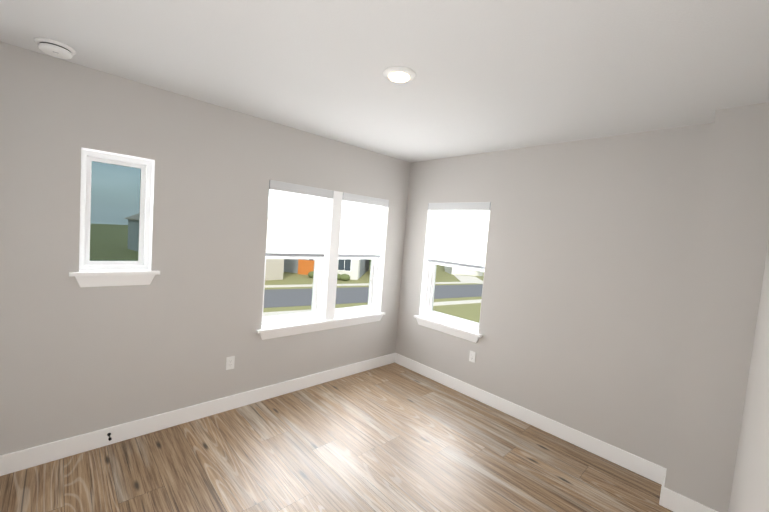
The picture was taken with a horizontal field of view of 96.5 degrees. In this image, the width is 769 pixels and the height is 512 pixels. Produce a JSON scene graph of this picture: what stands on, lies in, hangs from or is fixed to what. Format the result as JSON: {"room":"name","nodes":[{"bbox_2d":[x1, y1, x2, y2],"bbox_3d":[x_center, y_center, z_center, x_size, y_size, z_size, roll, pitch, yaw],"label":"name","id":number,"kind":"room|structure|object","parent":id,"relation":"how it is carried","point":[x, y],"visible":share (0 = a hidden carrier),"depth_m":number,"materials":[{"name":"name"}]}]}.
{"room":"empty bedroom","nodes":[
{"label":"empty bedroom","id":0,"kind":"room"},
{"bbox_2d":[0,41,410,454],"bbox_3d":[-1.157,0.075,3.281,4.080,2.600,0.230,1,5,-44],"label":"wall","id":1,"kind":"structure","parent":0,"point":[76,359],"depth_m":2.57,"materials":[{"name":"paint"}]},
{"bbox_2d":[69,269,159,286],"bbox_3d":[-1.958,0.151,2.498,0.505,0.105,0.267,1,5,-44],"label":"sill","id":2,"kind":"structure","parent":1,"relation":"attached to","point":[106,277],"depth_m":2.41,"materials":[{"name":"white wood"}]},
{"bbox_2d":[79,147,154,269],"bbox_3d":[-1.932,-0.310,2.478,0.405,0.818,0.210,1,5,-44],"label":"window","id":3,"kind":"structure","parent":1,"relation":"in","point":[146,166],"depth_m":2.52,"materials":[{"name":"white plastic"}]},
{"bbox_2d":[0,353,395,475],"bbox_3d":[-1.167,1.316,3.271,3.620,0.130,0.018,1,5,-44],"label":"baseboard","id":4,"kind":"structure","parent":1,"relation":"attached to","point":[23,459],"depth_m":2.71,"materials":[{"name":"white wood"}]},
{"bbox_2d":[226,356,234,369],"bbox_3d":[-1.365,0.947,3.040,0.070,0.114,0.007,1,5,-44],"label":"electrical outlet","id":5,"kind":"object","parent":1,"relation":"attached to","point":[230,361],"visible":1,"depth_m":3.04,"materials":[{"name":"white plastic"}]},
{"bbox_2d":[261,180,332,327],"bbox_3d":[-0.916,-0.012,3.484,0.707,1.385,0.210,1,5,-44],"label":"window","id":6,"kind":"structure","parent":1,"relation":"in","point":[319,290],"depth_m":3.69,"materials":[{"name":"white plastic"}]},
{"bbox_2d":[265,180,333,256],"bbox_3d":[-0.841,-0.343,3.411,0.700,0.704,0.077,1,5,-44],"label":"window blind","id":7,"kind":"object","parent":6,"relation":"attached to","point":[297,215],"visible":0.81,"depth_m":3.40,"materials":[{"name":"white fabric"}]},
{"bbox_2d":[256,311,385,339],"bbox_3d":[-0.668,0.735,3.804,1.622,0.105,0.267,1,5,-44],"label":"sill","id":8,"kind":"structure","parent":1,"relation":"attached to","point":[270,331],"depth_m":3.60,"materials":[{"name":"white wood"}]},
{"bbox_2d":[325,191,388,319],"bbox_3d":[-0.363,-0.004,4.008,0.815,1.385,0.213,1,5,-44],"label":"window","id":9,"kind":"structure","parent":1,"relation":"in","point":[375,283],"depth_m":3.98,"materials":[{"name":"white plastic"}]},
{"bbox_2d":[339,192,388,256],"bbox_3d":[-0.246,-0.334,3.977,0.688,0.704,0.077,1,5,-44],"label":"window blind","id":10,"kind":"object","parent":9,"relation":"attached to","point":[361,226],"visible":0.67,"depth_m":3.97,"materials":[{"name":"white fabric"}]},
{"bbox_2d":[0,363,672,511],"bbox_3d":[-0.119,1.660,2.165,4.220,0.250,3.718,1,5,-44],"label":"floor","id":11,"kind":"structure","parent":0,"point":[393,437],"depth_m":2.47,"materials":[{"name":"wood"}]},
{"bbox_2d":[0,0,768,162],"bbox_3d":[0.096,-1.151,1.982,4.220,0.200,3.718,1,5,-44],"label":"ceiling","id":12,"kind":"structure","parent":0,"point":[495,75],"depth_m":1.82,"materials":[{"name":"paint"}]},
{"bbox_2d":[34,37,75,58],"bbox_3d":[-1.881,-1.177,1.964,0.176,0.048,0.176,1,5,-44],"label":"smoke detector","id":13,"kind":"object","parent":12,"relation":"attached to","point":[54,48],"visible":1,"depth_m":1.93,"materials":[{"name":"white plastic"}]},
{"bbox_2d":[383,66,415,82],"bbox_3d":[0.084,-1.035,1.985,0.192,0.034,0.192,1,5,-44],"label":"recessed light","id":14,"kind":"object","parent":12,"relation":"in","point":[399,74],"visible":1,"depth_m":1.95,"materials":[{"name":"white plastic"}]},
{"bbox_2d":[395,123,713,467],"bbox_3d":[1.463,0.274,3.316,0.230,2.600,3.348,1,5,-44],"label":"wall","id":15,"kind":"structure","parent":0,"point":[591,249],"depth_m":2.92,"materials":[{"name":"paint"}]},
{"bbox_2d":[414,315,481,342],"bbox_3d":[0.772,0.832,4.000,0.267,0.105,0.930,1,5,-44],"label":"sill","id":16,"kind":"structure","parent":15,"relation":"attached to","point":[463,332],"depth_m":3.89,"materials":[{"name":"white wood"}]},
{"bbox_2d":[419,202,490,331],"bbox_3d":[0.839,0.091,3.961,0.210,1.385,0.830,1,5,-44],"label":"window","id":17,"kind":"structure","parent":15,"relation":"in","point":[428,288],"depth_m":4.22,"materials":[{"name":"white plastic"}]},
{"bbox_2d":[428,202,490,268],"bbox_3d":[0.813,-0.247,3.890,0.077,0.704,0.823,1,5,-44],"label":"window blind","id":18,"kind":"object","parent":17,"relation":"attached to","point":[459,233],"visible":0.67,"depth_m":3.87,"materials":[{"name":"white fabric"}]},
{"bbox_2d":[469,351,475,362],"bbox_3d":[0.941,1.079,3.680,0.007,0.114,0.070,1,5,-44],"label":"electrical outlet","id":19,"kind":"object","parent":15,"relation":"attached to","point":[472,355],"visible":1,"depth_m":3.68,"materials":[{"name":"white plastic"}]},
{"bbox_2d":[396,353,666,481],"bbox_3d":[1.106,1.476,3.492,0.018,0.130,2.788,1,5,-44],"label":"baseboard","id":20,"kind":"structure","parent":15,"relation":"attached to","point":[652,471],"depth_m":3.09,"materials":[{"name":"white wood"}]},
{"bbox_2d":[664,102,768,511],"bbox_3d":[2.168,0.400,2.211,0.269,2.600,0.302,1,5,-44],"label":"wall","id":21,"kind":"structure","parent":0,"point":[730,259],"depth_m":2.11,"materials":[{"name":"paint"}]},
{"bbox_2d":[656,481,717,511],"bbox_3d":[1.956,1.625,2.209,0.022,0.130,0.286,1,5,-44],"label":"baseboard","id":22,"kind":"structure","parent":21,"relation":"attached to","point":[671,500],"depth_m":2.24,"materials":[{"name":"white wood"}]},
{"bbox_2d":[728,242,768,511],"bbox_3d":[1.053,0.407,0.785,3.850,2.600,0.230,1,5,-44],"label":"wall","id":23,"kind":"structure","parent":0,"point":[750,489],"depth_m":1.27,"materials":[{"name":"paint"}]},
{"label":"outside","id":24,"kind":"structure","parent":0,"visible":0},
{"bbox_2d":[90,224,483,322],"bbox_3d":[3.202,2.494,60.031,300.000,0.500,300.000,5,4,4],"label":"ground","id":25,"kind":"structure","parent":24,"point":[302,279],"depth_m":39.28,"materials":[{"name":"green plant"}]},
{"bbox_2d":[127,213,138,250],"bbox_3d":[-35.994,-4.443,57.937,12.800,7.590,9.800,7,5,38],"label":"house","id":26,"kind":"structure","parent":25,"relation":"on","point":[136,227],"depth_m":56.37,"materials":[{"name":"grey"}]},
{"bbox_2d":[265,217,283,280],"bbox_3d":[-18.375,-1.769,37.827,12.800,7.565,9.800,7,5,38],"label":"house","id":27,"kind":"structure","parent":25,"relation":"on","point":[275,272],"depth_m":36.84,"materials":[{"name":"beige"}]},
{"bbox_2d":[298,259,313,274],"bbox_3d":[-9.576,1.442,42.990,2.540,1.850,0.060,5,4,4],"label":"fence","id":28,"kind":"object","parent":25,"relation":"on","point":[305,269],"depth_m":42.98,"materials":[{"name":"orange wood"}]},
{"bbox_2d":[283,259,369,279],"bbox_3d":[-9.947,-1.182,48.426,15.600,6.310,13.350,5,4,4],"label":"house","id":29,"kind":"structure","parent":25,"relation":"on","point":[290,265],"depth_m":42.32,"materials":[{"name":"grey"}]},
{"bbox_2d":[308,271,349,280],"bbox_3d":[-6.553,2.339,40.575,5.055,0.960,1.350,5,4,4],"label":"shrubs","id":30,"kind":"object","parent":25,"relation":"on","point":[341,277],"depth_m":40.23,"materials":[{"name":"green plant"}]},
{"bbox_2d":[263,275,482,316],"bbox_3d":[14.577,4.182,43.272,115.000,0.050,100.850,5,4,4],"label":"street","id":31,"kind":"structure","parent":25,"relation":"on","point":[345,296],"depth_m":31.97,"materials":[{"name":"grey asphalt"}]},
{"bbox_2d":[445,266,482,275],"bbox_3d":[13.938,-0.085,61.126,6.650,6.130,8.550,4,4,-6],"label":"house","id":32,"kind":"structure","parent":25,"relation":"on","point":[454,270],"depth_m":57.29,"materials":[{"name":"white"}]}
]}

